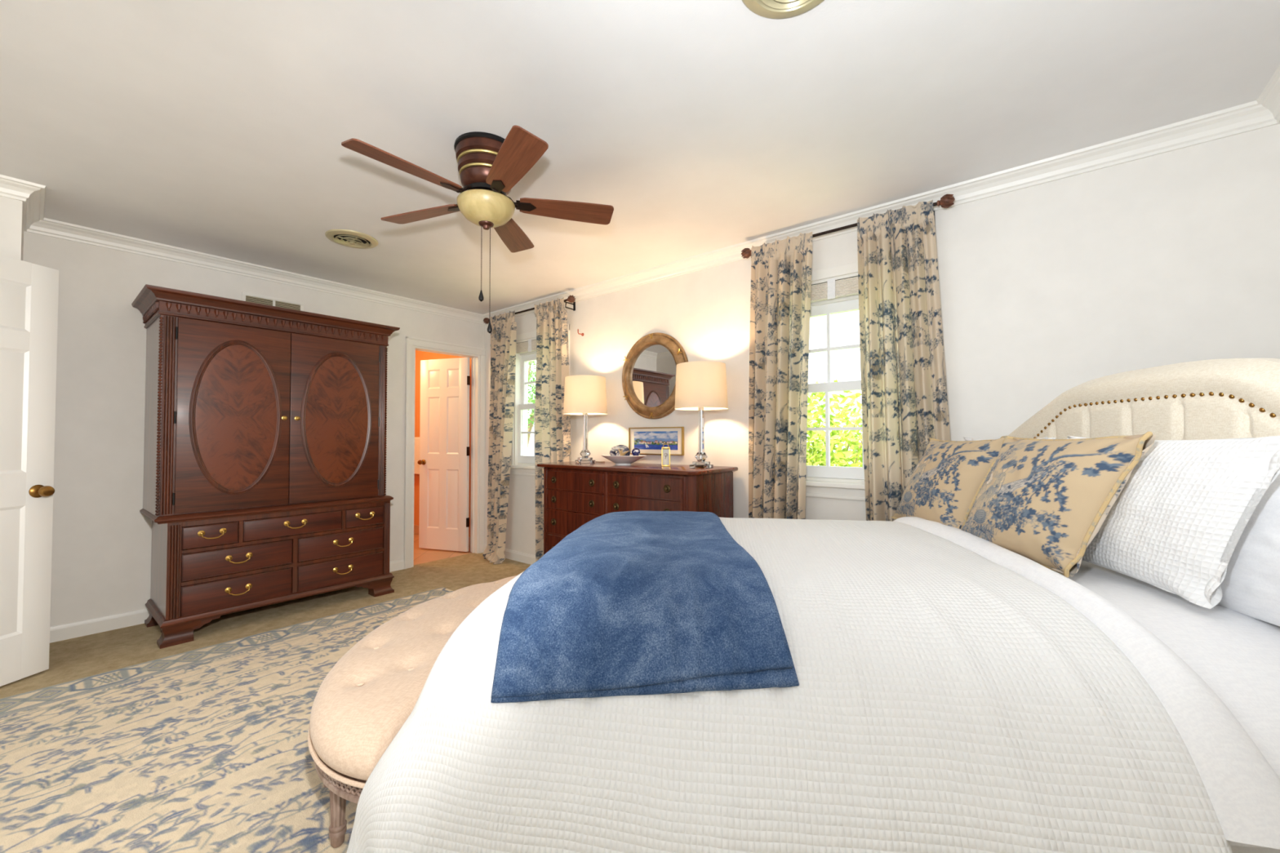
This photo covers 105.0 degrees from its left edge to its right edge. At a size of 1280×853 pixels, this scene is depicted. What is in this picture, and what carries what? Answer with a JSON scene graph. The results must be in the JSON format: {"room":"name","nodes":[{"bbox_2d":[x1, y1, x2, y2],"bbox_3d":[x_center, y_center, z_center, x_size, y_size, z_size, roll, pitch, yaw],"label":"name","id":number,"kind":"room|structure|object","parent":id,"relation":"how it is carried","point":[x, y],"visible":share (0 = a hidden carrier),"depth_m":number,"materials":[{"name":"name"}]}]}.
{"room":"bedroom","nodes":[
{"label":"bedroom","id":0,"kind":"room"},
{"bbox_2d":[0,195,23,260],"bbox_3d":[-3.876,0.007,1.857,0.560,2.440,1.885,-1,-2,39],"label":"wall","id":1,"kind":"structure","parent":0,"point":[11,220],"depth_m":2.41,"materials":[{"name":"paint"}]},
{"bbox_2d":[0,174,45,201],"bbox_3d":[-3.610,-1.176,1.713,0.072,0.082,1.957,-1,-2,39],"label":"trim","id":2,"kind":"structure","parent":1,"relation":"attached to","point":[12,188],"depth_m":2.40,"materials":[{"name":"white paint"}]},
{"bbox_2d":[0,254,58,686],"bbox_3d":[-3.019,0.203,2.127,0.106,2.035,0.768,0,-1,6],"label":"door","id":3,"kind":"structure","parent":1,"relation":"in","point":[29,291],"depth_m":2.41,"materials":[{"name":"white paint"}]},
{"bbox_2d":[22,186,45,231],"bbox_3d":[-3.234,-1.156,2.621,0.632,0.082,0.072,-1,-2,39],"label":"trim","id":4,"kind":"structure","parent":1,"relation":"attached to","point":[33,208],"depth_m":2.60,"materials":[{"name":"white paint"}]},
{"bbox_2d":[22,231,484,626],"bbox_3d":[-3.235,0.037,3.188,0.120,2.440,5.000,-1,-2,39],"label":"wall","id":5,"kind":"structure","parent":0,"point":[102,540],"depth_m":3.05,"materials":[{"name":"paint"}]},
{"bbox_2d":[49,559,404,643],"bbox_3d":[-2.809,1.220,3.578,0.013,0.090,2.173,-1,-2,39],"label":"baseboard","id":6,"kind":"structure","parent":5,"relation":"attached to","point":[100,624],"depth_m":2.99,"materials":[{"name":"white paint"}]},
{"bbox_2d":[25,217,484,324],"bbox_3d":[-2.532,-1.127,3.933,0.072,0.082,2.995,-1,-2,39],"label":"trim","id":7,"kind":"structure","parent":5,"relation":"attached to","point":[46,227],"depth_m":3.46,"materials":[{"name":"white paint"}]},
{"bbox_2d":[241,291,303,311],"bbox_3d":[-2.757,-0.868,3.697,0.010,0.208,0.384,-1,-2,39],"label":"air vent","id":8,"kind":"object","parent":5,"relation":"in","point":[246,296],"visible":0.41,"depth_m":3.69,"materials":[{"name":"white metal"}]},
{"bbox_2d":[417,357,470,551],"bbox_3d":[-2.057,0.287,5.128,0.635,2.000,0.110,-1,-1,18],"label":"door","id":9,"kind":"structure","parent":5,"relation":"in","point":[443,462],"depth_m":5.14,"materials":[{"name":"white paint"}]},
{"bbox_2d":[404,336,485,568],"bbox_3d":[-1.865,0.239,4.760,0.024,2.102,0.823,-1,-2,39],"label":"trim","id":10,"kind":"structure","parent":5,"relation":"attached to","point":[411,342],"depth_m":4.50,"materials":[{"name":"white paint"}]},
{"bbox_2d":[0,533,530,698],"bbox_3d":[-1.850,1.290,2.141,7.310,0.120,5.160,-1,-2,39],"label":"floor","id":11,"kind":"structure","parent":0,"point":[80,657],"depth_m":3.16,"materials":[{"name":"beige carpet"}]},
{"bbox_2d":[0,586,453,852],"bbox_3d":[-1.554,1.216,1.897,2.440,0.013,3.050,-1,-2,39],"label":"area rug","id":12,"kind":"object","parent":11,"relation":"on","point":[206,749],"visible":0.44,"depth_m":1.81,"materials":[{"name":"fabric"}]},
{"bbox_2d":[307,575,516,848],"bbox_3d":[-0.835,1.020,2.160,0.588,0.387,1.734,0,-1,9],"label":"bench","id":13,"kind":"object","parent":12,"relation":"on","point":[365,700],"visible":0.6,"depth_m":1.53,"materials":[{"name":"beige fabric"}]},
{"bbox_2d":[131,284,399,648],"bbox_3d":[-2.534,0.246,3.427,0.634,2.030,1.391,-1,-2,39],"label":"armoire","id":14,"kind":"object","parent":11,"relation":"on","point":[264,449],"visible":1,"depth_m":3.13,"materials":[{"name":"brown wood"}]},
{"bbox_2d":[537,461,737,555],"bbox_3d":[-0.082,0.764,3.456,1.440,0.985,0.530,-1,-2,39],"label":"dresser","id":15,"kind":"object","parent":11,"relation":"on","point":[575,494],"visible":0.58,"depth_m":3.22,"materials":[{"name":"brown wood"}]},
{"bbox_2d":[563,375,607,462],"bbox_3d":[-0.423,-0.050,3.809,0.338,0.660,0.341,-1,-2,39],"label":"table lamp","id":16,"kind":"object","parent":15,"relation":"on","point":[584,395],"visible":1,"depth_m":3.68,"materials":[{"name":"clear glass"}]},
{"bbox_2d":[600,454,645,465],"bbox_3d":[-0.119,0.238,3.490,0.352,0.069,0.253,-1,-2,33],"label":"bowl","id":17,"kind":"object","parent":15,"relation":"on","point":[618,460],"visible":0.95,"depth_m":3.41,"materials":[{"name":"white ceramic"}]},
{"bbox_2d":[609,444,630,455],"bbox_3d":[-0.144,0.189,3.512,0.150,0.118,0.105,-1,-2,39],"label":"ball","id":18,"kind":"object","parent":17,"relation":"in","point":[612,451],"visible":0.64,"depth_m":3.48,"materials":[{"name":"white ceramic"}]},
{"bbox_2d":[617,448,628,455],"bbox_3d":[-0.116,0.184,3.412,0.105,0.058,0.051,-1,-2,39],"label":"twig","id":19,"kind":"object","parent":17,"relation":"in","point":[621,453],"visible":0.83,"depth_m":3.41,"materials":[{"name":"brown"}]},
{"bbox_2d":[631,448,639,455],"bbox_3d":[-0.028,0.179,3.418,0.060,0.060,0.060,-1,-2,39],"label":"ball","id":20,"kind":"object","parent":17,"relation":"in","point":[635,451],"visible":0.8,"depth_m":3.40,"materials":[{"name":"blue ceramic"}]},
{"bbox_2d":[661,444,670,466],"bbox_3d":[0.174,0.191,3.293,0.057,0.152,0.049,0,-1,4],"label":"clock","id":21,"kind":"object","parent":15,"relation":"on","point":[665,451],"visible":1,"depth_m":3.28,"materials":[{"name":"gold metal"}]},
{"bbox_2d":[675,360,728,468],"bbox_3d":[0.393,-0.066,3.149,0.338,0.660,0.341,-1,-2,39],"label":"table lamp","id":22,"kind":"object","parent":15,"relation":"on","point":[700,385],"visible":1,"depth_m":3.02,"materials":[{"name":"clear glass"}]},
{"bbox_2d":[1008,357,1279,852],"bbox_3d":[0.597,0.522,1.582,1.930,1.382,1.550,0,-1,9],"label":"bed","id":23,"kind":"object","parent":11,"relation":"on","point":[1227,398],"visible":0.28,"depth_m":1.31,"materials":[{"name":"fabric"}]},
{"bbox_2d":[346,516,1279,852],"bbox_3d":[0.295,0.767,1.564,1.750,0.823,1.810,0,-1,9],"label":"duvet","id":24,"kind":"object","parent":23,"relation":"on","point":[957,691],"visible":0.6,"depth_m":0.90,"materials":[{"name":"white fabric"}]},
{"bbox_2d":[490,511,799,702],"bbox_3d":[0.012,0.466,1.678,0.638,0.219,1.470,0,-1,2],"label":"throw blanket","id":25,"kind":"object","parent":24,"relation":"on","point":[627,602],"visible":1,"depth_m":1.08,"materials":[{"name":"blue fabric"}]},
{"bbox_2d":[891,435,1007,529],"bbox_3d":[1.208,0.227,1.948,0.192,0.377,0.579,0,-1,2],"label":"throw pillow","id":26,"kind":"object","parent":24,"relation":"on","point":[944,485],"visible":0.84,"depth_m":1.83,"materials":[{"name":"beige fabric"}]},
{"bbox_2d":[961,431,1155,577],"bbox_3d":[1.167,0.212,1.446,0.186,0.387,0.618,0,-1,3],"label":"throw pillow","id":27,"kind":"object","parent":24,"relation":"on","point":[1042,501],"visible":0.94,"depth_m":1.31,"materials":[{"name":"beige fabric"}]},
{"bbox_2d":[1055,560,1279,848],"bbox_3d":[1.198,0.629,1.486,0.480,0.449,1.539,0,-1,9],"label":"sheet","id":28,"kind":"object","parent":23,"relation":"on","point":[1237,655],"visible":0.17,"depth_m":0.98,"materials":[{"name":"white fabric"}]},
{"bbox_2d":[963,436,1056,440],"bbox_3d":[1.386,0.226,1.913,0.085,0.371,0.641,0,-1,8],"label":"pillow sham","id":29,"kind":"object","parent":28,"relation":"on","point":[1045,437],"visible":0.02,"depth_m":2.04,"materials":[{"name":"white fabric"}]},
{"bbox_2d":[1066,435,1279,608],"bbox_3d":[1.279,0.211,1.287,0.105,0.375,0.779,0,-1,4],"label":"pillow sham","id":30,"kind":"object","parent":28,"relation":"on","point":[1176,525],"visible":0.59,"depth_m":1.10,"materials":[{"name":"white fabric"}]},
{"bbox_2d":[1217,473,1279,626],"bbox_3d":[1.323,0.243,0.991,0.094,0.361,0.680,0,-1,9],"label":"bed pillow","id":31,"kind":"object","parent":28,"relation":"on","point":[1251,584],"visible":0.2,"depth_m":1.02,"materials":[{"name":"white fabric"}]},
{"bbox_2d":[413,350,471,537],"bbox_3d":[-2.337,0.095,5.805,1.780,2.440,0.120,-1,-2,39],"label":"wall","id":32,"kind":"structure","parent":0,"point":[420,355],"depth_m":6.03,"materials":[{"name":"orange paint"}]},
{"bbox_2d":[413,524,470,547],"bbox_3d":[-2.955,1.243,5.021,1.770,0.110,1.840,-1,-2,39],"label":"baseboard","id":33,"kind":"structure","parent":32,"relation":"attached to","point":[415,526],"depth_m":6.00,"materials":[{"name":"ceramic"}]},
{"bbox_3d":[-2.678,0.150,5.938,0.720,0.017,0.098,-1,-2,39],"label":"towel bar","id":34,"kind":"object","parent":32,"relation":"attached to","visible":0},
{"bbox_2d":[414,436,419,474],"bbox_3d":[-2.706,0.347,5.899,0.521,0.441,0.047,-1,-2,39],"label":"bath towel","id":35,"kind":"object","parent":34,"relation":"hanging from","point":[416,438],"visible":0.21,"depth_m":5.83,"materials":[{"name":"fabric"}]},
{"bbox_2d":[0,0,1279,314],"bbox_3d":[-1.124,-1.274,1.608,5.430,0.100,5.160,-1,-2,39],"label":"ceiling","id":36,"kind":"structure","parent":0,"point":[215,127],"depth_m":1.88,"materials":[{"name":"paint"}]},
{"bbox_2d":[324,229,377,248],"bbox_3d":[-1.821,-1.170,3.108,0.290,0.037,0.290,-1,-2,39],"label":"ceiling vent","id":37,"kind":"object","parent":36,"relation":"in","point":[350,238],"visible":1,"depth_m":3.08,"materials":[{"name":"beige metal"}]},
{"bbox_2d":[341,124,613,333],"bbox_3d":[-0.635,-0.809,2.156,1.043,0.807,1.094,0,-1,-15],"label":"ceiling fan","id":38,"kind":"object","parent":36,"relation":"hanging from","point":[490,165],"visible":1,"depth_m":2.06,"materials":[{"name":"brown wood"}]},
{"bbox_2d":[742,0,824,18],"bbox_3d":[0.412,-1.214,1.331,0.290,0.037,0.290,-1,-2,39],"label":"ceiling vent","id":39,"kind":"object","parent":36,"relation":"in","point":[773,9],"visible":1,"depth_m":1.42,"materials":[{"name":"beige metal"}]},
{"bbox_2d":[484,124,1279,555],"bbox_3d":[0.452,0.037,3.521,5.430,2.440,0.160,-1,-2,39],"label":"wall","id":40,"kind":"structure","parent":0,"point":[1047,290],"depth_m":2.29,"materials":[{"name":"paint"}]},
{"bbox_2d":[483,543,535,564],"bbox_3d":[0.400,1.210,3.427,5.190,0.090,0.013,-1,-2,39],"label":"baseboard","id":41,"kind":"structure","parent":40,"relation":"attached to","point":[510,554],"depth_m":4.68,"materials":[{"name":"white paint"}]},
{"bbox_2d":[483,294,575,324],"bbox_3d":[-1.029,-1.047,4.548,1.294,0.097,0.143,-1,-2,39],"label":"curtain rod","id":42,"kind":"object","parent":40,"relation":"attached to","point":[571,299],"visible":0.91,"depth_m":4.26,"materials":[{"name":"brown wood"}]},
{"bbox_2d":[482,310,516,564],"bbox_3d":[-1.348,0.095,4.678,0.426,2.373,0.186,-1,-2,39],"label":"curtain","id":43,"kind":"object","parent":42,"relation":"hanging from","point":[504,334],"visible":1,"depth_m":4.68,"materials":[{"name":"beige fabric"}]},
{"bbox_2d":[534,297,571,561],"bbox_3d":[-0.740,0.076,4.232,0.501,2.359,0.110,-1,-2,39],"label":"curtain","id":44,"kind":"object","parent":42,"relation":"hanging from","point":[552,426],"visible":0.63,"depth_m":4.25,"materials":[{"name":"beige fabric"}]},
{"bbox_2d":[510,323,569,475],"bbox_3d":[-0.913,-0.215,4.591,0.930,1.353,0.205,-1,-2,39],"label":"window","id":45,"kind":"structure","parent":40,"relation":"in","point":[522,464],"depth_m":4.78,"materials":[{"name":"white paint"}]},
{"bbox_2d":[515,338,536,354],"bbox_3d":[-0.936,-0.767,4.577,0.680,0.118,0.042,-1,-2,39],"label":"window shade","id":46,"kind":"object","parent":45,"relation":"attached to","point":[530,345],"visible":0.41,"depth_m":4.68,"materials":[{"name":"white fabric"}]},
{"bbox_2d":[622,332,688,418],"bbox_3d":[0.096,-0.381,3.684,0.626,0.650,0.048,-1,-2,39],"label":"wall mirror","id":47,"kind":"object","parent":40,"relation":"attached to","point":[650,366],"visible":0.89,"depth_m":3.69,"materials":[{"name":"gold metal"}]},
{"bbox_2d":[630,344,676,407],"bbox_3d":[0.106,-0.380,3.697,0.456,0.473,0.014,-1,-2,39],"label":"mirror glass","id":48,"kind":"object","parent":47,"relation":"attached to","point":[653,369],"depth_m":3.70,"materials":[{"name":"white"}]},
{"bbox_2d":[628,426,684,455],"bbox_3d":[0.115,0.108,3.675,0.504,0.206,0.022,-1,-2,39],"label":"framed picture","id":49,"kind":"object","parent":40,"relation":"attached to","point":[651,440],"visible":0.97,"depth_m":3.66,"materials":[{"name":"paper"}]},
{"bbox_2d":[634,431,677,449],"bbox_3d":[0.113,0.104,3.673,0.410,0.136,0.001,-1,-2,39],"label":"painting","id":50,"kind":"object","parent":49,"relation":"attached to","point":[654,440],"depth_m":3.67},
{"bbox_2d":[805,261,865,501],"bbox_3d":[1.200,-0.258,2.880,0.930,1.353,0.205,-1,-2,39],"label":"window","id":51,"kind":"structure","parent":40,"relation":"in","point":[828,481],"depth_m":2.90,"materials":[{"name":"white paint"}]},
{"bbox_2d":[810,275,858,302],"bbox_3d":[1.178,-0.810,2.865,0.680,0.118,0.042,-1,-2,39],"label":"window shade","id":52,"kind":"object","parent":51,"relation":"attached to","point":[833,288],"visible":0.43,"depth_m":2.88,"materials":[{"name":"white fabric"}]},
{"bbox_2d":[741,194,955,258],"bbox_3d":[1.123,-1.091,2.805,1.154,0.097,0.143,-1,-2,39],"label":"curtain rod","id":53,"kind":"object","parent":40,"relation":"attached to","point":[946,201],"visible":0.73,"depth_m":2.71,"materials":[{"name":"brown wood"}]},
{"bbox_2d":[748,231,812,519],"bbox_3d":[0.837,0.046,2.949,0.427,2.355,0.117,-1,-2,39],"label":"curtain","id":54,"kind":"object","parent":53,"relation":"hanging from","point":[781,269],"visible":0.77,"depth_m":2.95,"materials":[{"name":"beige fabric"}]},
{"bbox_2d":[857,200,950,521],"bbox_3d":[1.372,0.034,2.509,0.469,2.357,0.118,-1,-2,40],"label":"curtain","id":55,"kind":"object","parent":53,"relation":"hanging from","point":[904,399],"visible":0.68,"depth_m":2.54,"materials":[{"name":"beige fabric"}]},
{"bbox_2d":[482,100,1279,324],"bbox_3d":[0.377,-1.143,3.458,5.190,0.082,0.072,-1,-2,39],"label":"trim","id":56,"kind":"structure","parent":40,"relation":"attached to","point":[1251,116],"depth_m":2.32,"materials":[{"name":"white paint"}]},
{"bbox_3d":[0.891,-0.047,-0.154,0.120,2.440,5.000,-1,-2,39],"label":"wall","id":57,"kind":"structure","parent":0,"visible":0},
{"bbox_2d":[1256,64,1279,123],"bbox_3d":[0.852,-1.224,-0.020,0.072,0.082,4.880,-1,-2,39],"label":"trim","id":58,"kind":"structure","parent":57,"relation":"attached to","point":[1269,98],"depth_m":1.79,"materials":[{"name":"white paint"}]},
{"label":"outside","id":59,"kind":"structure","parent":0,"visible":0},
{"bbox_3d":[5.406,2.031,13.714,28.000,0.100,21.700,-1,-2,39],"label":"ground","id":60,"kind":"structure","parent":59,"visible":0},
{"bbox_2d":[527,360,536,448],"bbox_3d":[-3.483,-0.312,13.291,3.427,4.634,2.809,-1,-2,39],"label":"tree","id":61,"kind":"object","parent":60,"relation":"on","point":[530,420],"visible":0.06,"depth_m":13.26,"materials":[{"name":"green plant"}]},
{"bbox_2d":[806,379,862,466],"bbox_3d":[2.282,0.588,6.573,2.537,2.491,2.080,-1,-2,39],"label":"foliage","id":62,"kind":"object","parent":60,"relation":"on","point":[815,455],"visible":0.16,"depth_m":6.12,"materials":[{"name":"green plant"}]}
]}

